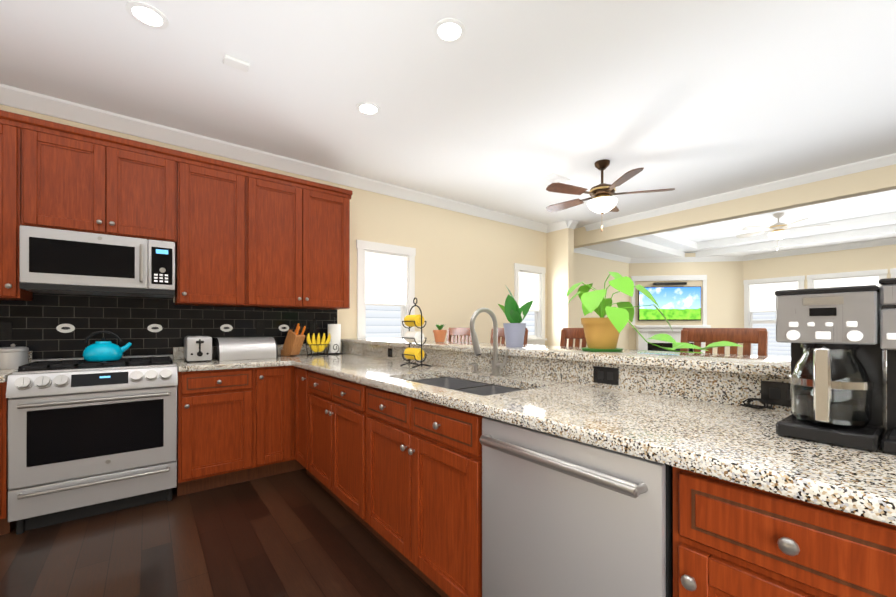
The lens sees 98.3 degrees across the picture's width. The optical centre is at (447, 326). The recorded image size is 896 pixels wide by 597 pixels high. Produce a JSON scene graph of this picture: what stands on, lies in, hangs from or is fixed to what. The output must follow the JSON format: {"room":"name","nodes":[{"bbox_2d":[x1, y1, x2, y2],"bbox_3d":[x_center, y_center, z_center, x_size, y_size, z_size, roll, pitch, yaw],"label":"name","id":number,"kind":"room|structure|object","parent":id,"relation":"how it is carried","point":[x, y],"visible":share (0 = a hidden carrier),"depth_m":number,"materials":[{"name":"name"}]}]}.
{"room":"kitchen","nodes":[
{"label":"kitchen","id":0,"kind":"room"},
{"bbox_2d":[0,468,441,596],"bbox_3d":[2.577,1.210,2.720,13.750,0.060,8.100,0,0,-38],"label":"floor","id":1,"kind":"structure","parent":0,"point":[299,533],"depth_m":2.02,"materials":[{"name":"brown wood"}]},
{"bbox_2d":[0,382,15,534],"bbox_3d":[-2.836,0.744,2.214,0.532,0.868,0.629,0,0,-38],"label":"base cabinet","id":2,"kind":"object","parent":1,"relation":"on","point":[6,527],"depth_m":2.14,"materials":[{"name":"brown wood"}]},
{"bbox_2d":[6,354,177,534],"bbox_3d":[-2.296,0.702,2.591,0.771,0.955,0.682,0,0,-38],"label":"range","id":3,"kind":"object","parent":1,"relation":"on","point":[88,438],"visible":1,"depth_m":2.35,"materials":[{"name":"silver metal"}]},
{"bbox_2d":[83,331,131,360],"bbox_3d":[-2.337,0.132,2.665,0.258,0.203,0.208,0,0,-38],"label":"kettle","id":4,"kind":"object","parent":3,"relation":"on","point":[103,350],"visible":1,"depth_m":2.60,"materials":[{"name":"teal ceramic"}]},
{"bbox_2d":[176,367,267,495],"bbox_3d":[-1.794,0.746,3.023,0.540,0.868,0.629,0,0,-38],"label":"base cabinet","id":5,"kind":"object","parent":1,"relation":"on","point":[234,426],"depth_m":2.78,"materials":[{"name":"brown wood"}]},
{"bbox_2d":[268,365,295,475],"bbox_3d":[-1.562,0.747,3.203,0.338,0.868,0.629,0,0,-38],"label":"base cabinet","id":6,"kind":"object","parent":1,"relation":"on","point":[280,378],"depth_m":3.03,"materials":[{"name":"brown wood"}]},
{"bbox_2d":[292,367,304,470],"bbox_3d":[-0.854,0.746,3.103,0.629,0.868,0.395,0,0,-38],"label":"base cabinet","id":7,"kind":"object","parent":1,"relation":"on","point":[297,371],"depth_m":3.01,"materials":[{"name":"brown wood"}]},
{"bbox_2d":[302,368,465,550],"bbox_3d":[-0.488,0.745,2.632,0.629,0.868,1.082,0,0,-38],"label":"base cabinet","id":8,"kind":"object","parent":1,"relation":"on","point":[399,476],"depth_m":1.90,"materials":[{"name":"brown wood"}]},
{"bbox_2d":[446,328,471,341],"bbox_3d":[-0.027,0.599,3.991,0.456,1.168,0.420,0,0,-38],"label":"bar stool","id":9,"kind":"object","parent":1,"relation":"on","point":[462,333],"visible":0.23,"depth_m":4.12,"materials":[{"name":"brown wood"}]},
{"bbox_2d":[490,328,527,344],"bbox_3d":[0.402,0.598,3.439,0.468,1.168,0.432,0,0,-38],"label":"bar stool","id":10,"kind":"object","parent":1,"relation":"on","point":[501,332],"visible":0.1,"depth_m":3.61,"materials":[{"name":"brown wood"}]},
{"bbox_2d":[560,328,586,346],"bbox_3d":[0.876,0.596,2.830,0.472,1.168,0.436,0,0,-38],"label":"bar stool","id":11,"kind":"object","parent":1,"relation":"on","point":[572,334],"visible":0.19,"depth_m":3.03,"materials":[{"name":"brown wood"}]},
{"bbox_2d":[479,417,672,596],"bbox_3d":[0.519,0.742,1.274,0.655,0.868,0.598,0,0,-38],"label":"dishwasher","id":12,"kind":"object","parent":1,"relation":"on","point":[563,517],"visible":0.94,"depth_m":1.05,"materials":[{"name":"silver metal"}]},
{"bbox_2d":[631,275,710,352],"bbox_3d":[4.960,0.025,8.564,1.600,2.340,0.417,0,0,7],"label":"fireplace mantel","id":13,"kind":"object","parent":1,"relation":"on","point":[646,332],"visible":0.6,"depth_m":8.68,"materials":[{"name":"white painted wood"}]},
{"bbox_2d":[638,282,700,320],"bbox_3d":[4.976,-0.552,8.701,1.320,0.855,0.060,0,0,7],"label":"tv","id":14,"kind":"object","parent":13,"relation":"attached to","point":[679,303],"visible":0.94,"depth_m":8.69,"materials":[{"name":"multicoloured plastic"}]},
{"bbox_2d":[680,328,768,355],"bbox_3d":[1.433,0.594,2.113,0.476,1.168,0.440,0,0,-38],"label":"bar stool","id":15,"kind":"object","parent":1,"relation":"on","point":[747,337],"visible":0.19,"depth_m":2.21,"materials":[{"name":"brown wood"}]},
{"bbox_2d":[673,467,889,596],"bbox_3d":[0.889,0.741,0.860,0.629,0.868,0.493,0,0,-38],"label":"base cabinet","id":16,"kind":"object","parent":1,"relation":"on","point":[731,539],"depth_m":0.73,"materials":[{"name":"brown wood"}]},
{"bbox_2d":[890,524,895,596],"bbox_3d":[1.215,0.739,0.441,0.629,0.868,0.871,0,0,-38],"label":"base cabinet","id":17,"kind":"object","parent":1,"relation":"on","point":[892,527],"depth_m":0.60,"materials":[{"name":"brown wood"}]},
{"bbox_2d":[0,104,546,352],"bbox_3d":[-1.645,-0.188,3.641,8.210,2.740,0.150,0,0,-38],"label":"wall","id":18,"kind":"structure","parent":0,"point":[464,267],"depth_m":4.77,"materials":[{"name":"beige paint"}]},
{"bbox_2d":[0,110,39,300],"bbox_3d":[-2.884,-0.729,2.350,0.597,1.114,0.345,0,0,-38],"label":"upper cabinet","id":19,"kind":"object","parent":18,"relation":"attached to","point":[19,134],"depth_m":2.35,"materials":[{"name":"brown wood"}]},
{"bbox_2d":[40,119,179,241],"bbox_3d":[-2.395,-0.953,2.730,0.780,0.664,0.345,0,0,-38],"label":"upper cabinet","id":20,"kind":"object","parent":18,"relation":"attached to","point":[91,181],"depth_m":2.60,"materials":[{"name":"brown wood"}]},
{"bbox_2d":[19,225,174,297],"bbox_3d":[-2.369,-0.415,2.688,0.763,0.380,0.443,0,0,-38],"label":"microwave","id":21,"kind":"object","parent":20,"relation":"attached to","point":[55,261],"visible":1,"depth_m":2.53,"materials":[{"name":"silver metal"}]},
{"bbox_2d":[0,293,336,359],"bbox_3d":[-2.921,0.024,2.547,4.543,0.530,0.009,0,0,-38],"label":"tile backsplash","id":22,"kind":"structure","parent":18,"relation":"attached to","point":[38,319],"depth_m":2.94,"materials":[{"name":"black tile"}]},
{"bbox_2d":[56,324,74,332],"bbox_3d":[-2.684,0.015,2.721,0.093,0.065,0.008,0,0,-38],"label":"medallion","id":23,"kind":"object","parent":22,"relation":"attached to","point":[65,328],"visible":1,"depth_m":2.72,"materials":[{"name":"white ceramic"}]},
{"bbox_2d":[147,324,161,331],"bbox_3d":[-2.289,0.016,3.027,0.093,0.065,0.008,0,0,-38],"label":"medallion","id":24,"kind":"object","parent":22,"relation":"attached to","point":[154,328],"visible":1,"depth_m":3.02,"materials":[{"name":"white ceramic"}]},
{"bbox_2d":[220,324,232,331],"bbox_3d":[-1.902,0.016,3.328,0.093,0.065,0.008,0,0,-38],"label":"medallion","id":25,"kind":"object","parent":22,"relation":"attached to","point":[226,327],"visible":1,"depth_m":3.33,"materials":[{"name":"white ceramic"}]},
{"bbox_2d":[279,325,288,330],"bbox_3d":[-1.531,0.017,3.617,0.093,0.065,0.008,0,0,-38],"label":"medallion","id":26,"kind":"object","parent":22,"relation":"attached to","point":[283,327],"visible":1,"depth_m":3.61,"materials":[{"name":"white ceramic"}]},
{"bbox_2d":[309,321,316,332],"bbox_3d":[-1.318,0.013,3.782,0.072,0.115,0.007,0,0,-38],"label":"electrical outlet","id":27,"kind":"object","parent":22,"relation":"attached to","point":[311,327],"visible":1,"depth_m":3.78,"materials":[{"name":"black plastic"}]},
{"bbox_2d":[175,151,259,306],"bbox_3d":[-1.906,-0.727,3.110,0.600,1.114,0.345,0,0,-38],"label":"upper cabinet","id":28,"kind":"object","parent":18,"relation":"attached to","point":[241,235],"depth_m":3.01,"materials":[{"name":"brown wood"}]},
{"bbox_2d":[252,170,351,309],"bbox_3d":[-1.404,-0.726,3.500,0.958,1.114,0.345,0,0,-38],"label":"upper cabinet","id":29,"kind":"object","parent":18,"relation":"attached to","point":[305,224],"depth_m":3.40,"materials":[{"name":"brown wood"}]},
{"bbox_2d":[356,240,415,338],"bbox_3d":[-0.697,-0.308,4.321,0.750,1.195,0.150,0,0,-38],"label":"window","id":30,"kind":"structure","parent":18,"relation":"in","point":[385,285],"depth_m":4.31,"materials":[{"name":"white"}]},
{"bbox_2d":[0,84,895,262],"bbox_3d":[2.577,-1.508,2.727,13.450,0.105,7.800,0,0,-38],"label":"crown molding","id":31,"kind":"structure","parent":18,"relation":"attached to","point":[18,98],"depth_m":3.87,"materials":[{"name":"white wood"}]},
{"bbox_2d":[514,263,546,344],"bbox_3d":[1.198,-0.305,5.794,0.710,1.195,0.150,0,0,-38],"label":"window","id":32,"kind":"structure","parent":18,"relation":"in","point":[529,283],"depth_m":5.86,"materials":[{"name":"white"}]},
{"bbox_2d":[0,0,895,257],"bbox_3d":[2.577,-1.735,2.728,13.750,0.350,8.100,0,0,-38],"label":"ceiling","id":33,"kind":"structure","parent":0,"point":[504,106],"depth_m":2.56,"materials":[{"name":"white paint"}]},
{"bbox_2d":[126,1,167,28],"bbox_3d":[-1.509,-1.558,1.946,0.170,0.008,0.170,0,0,-38],"label":"recessed light","id":34,"kind":"object","parent":33,"relation":"in","point":[147,15],"visible":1,"depth_m":1.94,"materials":[{"name":"white"}]},
{"bbox_2d":[223,54,249,71],"bbox_3d":[-1.248,-1.550,2.288,0.130,0.022,0.080,0,0,-38],"label":"ceiling vent","id":35,"kind":"object","parent":33,"relation":"attached to","point":[236,63],"visible":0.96,"depth_m":2.27,"materials":[{"name":"white"}]},
{"bbox_2d":[356,102,379,115],"bbox_3d":[-0.571,-1.556,2.776,0.170,0.008,0.170,0,0,-38],"label":"recessed light","id":36,"kind":"object","parent":33,"relation":"in","point":[368,108],"visible":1,"depth_m":2.77,"materials":[{"name":"white"}]},
{"bbox_2d":[433,18,465,42],"bbox_3d":[0.008,-1.558,2.048,0.170,0.008,0.170,0,0,-38],"label":"recessed light","id":37,"kind":"object","parent":33,"relation":"in","point":[449,30],"visible":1,"depth_m":2.04,"materials":[{"name":"white"}]},
{"bbox_2d":[541,173,570,182],"bbox_3d":[1.141,-1.551,4.094,0.300,0.010,0.160,0,0,-38],"label":"ceiling vent","id":38,"kind":"object","parent":33,"relation":"in","point":[554,178],"visible":0.88,"depth_m":4.07,"materials":[{"name":"white"}]},
{"bbox_2d":[546,159,674,231],"bbox_3d":[1.437,-1.234,3.720,1.186,0.648,1.152,0,0,-38],"label":"ceiling fan","id":39,"kind":"object","parent":33,"relation":"hanging from","point":[602,201],"visible":1,"depth_m":3.61,"materials":[{"name":"brown wood"}]},
{"bbox_2d":[736,213,829,249],"bbox_3d":[5.376,-1.527,6.312,1.164,0.588,1.183,0,0,-38],"label":"ceiling fan","id":40,"kind":"object","parent":33,"relation":"hanging from","point":[778,232],"visible":1,"depth_m":6.22,"materials":[{"name":"beige"}]},
{"bbox_2d":[547,228,573,346],"bbox_3d":[1.458,-0.181,6.224,0.140,2.740,1.200,0,0,-38],"label":"wall","id":41,"kind":"structure","parent":0,"point":[560,267],"depth_m":5.83,"materials":[{"name":"beige paint"}]},
{"bbox_2d":[574,252,628,348],"bbox_3d":[2.684,-0.227,7.841,3.780,2.840,0.150,0,0,-38],"label":"wall","id":42,"kind":"structure","parent":0,"point":[594,270],"depth_m":8.09,"materials":[{"name":"beige paint"}]},
{"bbox_2d":[629,253,743,354],"bbox_3d":[5.352,-0.224,8.804,2.618,2.840,0.150,0,0,7],"label":"wall","id":43,"kind":"structure","parent":0,"point":[725,306],"depth_m":8.66,"materials":[{"name":"beige paint"}]},
{"bbox_2d":[574,164,895,247],"bbox_3d":[4.126,-1.418,3.576,0.140,0.280,7.240,0,0,-38],"label":"header beam","id":44,"kind":"structure","parent":0,"point":[877,180],"depth_m":4.35,"materials":[{"name":"beige paint"}]},
{"bbox_2d":[743,244,895,303],"bbox_3d":[8.486,-0.231,6.202,0.150,2.840,6.340,0,0,-38],"label":"wall","id":45,"kind":"structure","parent":0,"point":[867,258],"depth_m":7.57,"materials":[{"name":"beige paint"}]},
{"bbox_2d":[743,275,804,356],"bbox_3d":[6.879,-0.084,8.195,0.150,1.865,1.030,0,0,-38],"label":"living room window","id":46,"kind":"structure","parent":45,"relation":"in","point":[759,304],"depth_m":8.28,"materials":[{"name":"white glass"}]},
{"bbox_2d":[807,269,887,360],"bbox_3d":[7.536,-0.086,7.350,0.150,1.865,1.090,0,0,-38],"label":"living room window","id":47,"kind":"structure","parent":45,"relation":"in","point":[855,278],"depth_m":7.31,"materials":[{"name":"white glass"}]},
{"bbox_2d":[890,268,895,277],"bbox_3d":[8.236,-0.088,6.450,0.150,1.865,1.170,0,0,-38],"label":"living room window","id":48,"kind":"structure","parent":45,"relation":"in","point":[893,272],"depth_m":6.84,"materials":[{"name":"white"}]},
{"bbox_3d":[0.385,0.669,2.182,0.113,1.018,4.638,0,0,-38],"label":"wall","id":49,"kind":"structure","parent":0,"visible":0},
{"bbox_2d":[0,351,31,381],"bbox_3d":[-3.568,0.236,1.635,2.402,0.138,0.652,0,0,-38],"label":"countertop","id":50,"kind":"structure","parent":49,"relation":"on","point":[4,373],"depth_m":2.30,"materials":[{"name":"beige stone"}]},
{"bbox_2d":[0,344,28,368],"bbox_3d":[-2.778,0.190,2.475,0.138,0.156,0.138,0,0,-38],"label":"canister","id":51,"kind":"object","parent":50,"relation":"on","point":[12,357],"visible":1,"depth_m":2.43,"materials":[{"name":"silver metal"}]},
{"bbox_2d":[173,346,287,371],"bbox_3d":[-1.720,0.239,3.071,0.717,0.138,0.652,0,0,-38],"label":"countertop","id":52,"kind":"structure","parent":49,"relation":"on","point":[178,352],"depth_m":2.88,"materials":[{"name":"beige stone"}]},
{"bbox_2d":[184,335,211,361],"bbox_3d":[-1.949,0.172,3.022,0.170,0.194,0.300,0,0,-38],"label":"toaster","id":53,"kind":"object","parent":52,"relation":"on","point":[197,348],"visible":1,"depth_m":2.92,"materials":[{"name":"silver metal"}]},
{"bbox_2d":[213,337,277,360],"bbox_3d":[-1.694,0.183,3.248,0.440,0.175,0.260,0,0,-38],"label":"bread box","id":54,"kind":"object","parent":52,"relation":"on","point":[235,348],"visible":1,"depth_m":3.16,"materials":[{"name":"silver metal"}]},
{"bbox_2d":[387,348,391,356],"bbox_3d":[-0.470,0.216,3.141,0.007,0.070,0.072,0,0,-38],"label":"outlet","id":55,"kind":"object","parent":49,"relation":"attached to","point":[389,352],"visible":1,"depth_m":3.14,"materials":[{"name":"black plastic"}]},
{"bbox_2d":[277,338,895,524],"bbox_3d":[0.237,0.215,2.055,1.125,0.183,4.657,0,0,-38],"label":"countertop","id":56,"kind":"structure","parent":49,"relation":"on","point":[684,411],"depth_m":1.27,"materials":[{"name":"beige stone"}]},
{"bbox_2d":[281,323,305,355],"bbox_3d":[-1.400,0.122,3.521,0.248,0.297,0.100,0,0,32],"label":"knife block","id":57,"kind":"object","parent":56,"relation":"on","point":[293,342],"visible":1,"depth_m":3.48,"materials":[{"name":"brown wood"}]},
{"bbox_2d":[305,319,330,355],"bbox_3d":[-1.223,0.099,3.635,0.223,0.341,0.227,0,0,-38],"label":"stand","id":58,"kind":"object","parent":56,"relation":"on","point":[315,345],"visible":1,"depth_m":3.61,"materials":[{"name":"yellow food"}]},
{"bbox_2d":[328,317,341,353],"bbox_3d":[-1.110,0.093,3.788,0.150,0.356,0.163,0,0,-38],"label":"paper towel holder","id":59,"kind":"object","parent":56,"relation":"on","point":[334,330],"visible":0.94,"depth_m":3.74,"materials":[{"name":"white paper"}]},
{"bbox_2d":[400,298,430,367],"bbox_3d":[-0.217,0.039,2.578,0.142,0.459,0.158,0,0,-38],"label":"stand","id":60,"kind":"object","parent":56,"relation":"on","point":[410,337],"visible":1,"depth_m":2.53,"materials":[{"name":"black metal"}]},
{"bbox_2d":[433,324,446,341],"bbox_3d":[-0.063,0.055,3.015,0.108,0.139,0.108,0,0,-38],"label":"potted plant","id":61,"kind":"object","parent":56,"relation":"on","point":[439,334],"visible":1,"depth_m":2.98,"materials":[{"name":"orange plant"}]},
{"bbox_2d":[411,377,523,395],"bbox_3d":[0.066,0.409,1.911,0.456,0.200,0.806,0,0,-38],"label":"sink","id":62,"kind":"object","parent":56,"relation":"in","point":[477,388],"visible":0.06,"depth_m":2.14,"materials":[{"name":"silver metal"}]},
{"bbox_2d":[468,362,478,372],"bbox_3d":[0.146,0.236,2.227,0.076,0.064,0.040,0,0,-38],"label":"soap dispenser","id":63,"kind":"object","parent":56,"relation":"on","point":[475,367],"visible":1,"depth_m":2.23,"materials":[{"name":"grey metal"}]},
{"bbox_2d":[470,307,507,375],"bbox_3d":[0.212,0.084,2.047,0.210,0.366,0.101,0,0,-38],"label":"faucet","id":64,"kind":"object","parent":56,"relation":"on","point":[496,365],"visible":1,"depth_m":2.07,"materials":[{"name":"grey metal"}]},
{"bbox_2d":[498,286,532,346],"bbox_3d":[0.408,-0.063,2.310,0.232,0.371,0.178,0,0,-38],"label":"potted plant","id":65,"kind":"object","parent":56,"relation":"on","point":[515,327],"visible":0.98,"depth_m":2.27,"materials":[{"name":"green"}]},
{"bbox_2d":[565,272,742,352],"bbox_3d":[0.890,-0.072,1.771,0.495,0.386,0.774,0,0,-38],"label":"pothos plant","id":66,"kind":"object","parent":56,"relation":"on","point":[602,333],"visible":1,"depth_m":1.83,"materials":[{"name":"green plant"}]},
{"bbox_2d":[739,398,773,409],"bbox_3d":[0.978,0.245,1.228,0.029,0.033,0.086,0,0,-38],"label":"cord","id":67,"kind":"object","parent":56,"relation":"on","point":[749,405],"visible":0.94,"depth_m":1.22,"materials":[{"name":"black plastic"}]},
{"bbox_2d":[774,278,895,454],"bbox_3d":[0.961,0.083,0.895,0.249,0.362,0.277,0,0,-38],"label":"coffee maker","id":68,"kind":"object","parent":56,"relation":"on","point":[841,340],"visible":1,"depth_m":0.86,"materials":[{"name":"black plastic"}]},
{"bbox_2d":[593,366,618,384],"bbox_3d":[0.677,0.212,1.665,0.007,0.072,0.115,0,0,-38],"label":"outlet","id":69,"kind":"object","parent":49,"relation":"attached to","point":[605,375],"visible":1,"depth_m":1.66,"materials":[{"name":"black plastic"}]},
{"bbox_2d":[761,381,790,406],"bbox_3d":[1.039,0.211,1.199,0.007,0.072,0.115,0,0,-38],"label":"outlet","id":70,"kind":"object","parent":49,"relation":"attached to","point":[776,393],"visible":0.56,"depth_m":1.21,"materials":[{"name":"black plastic"}]}
]}

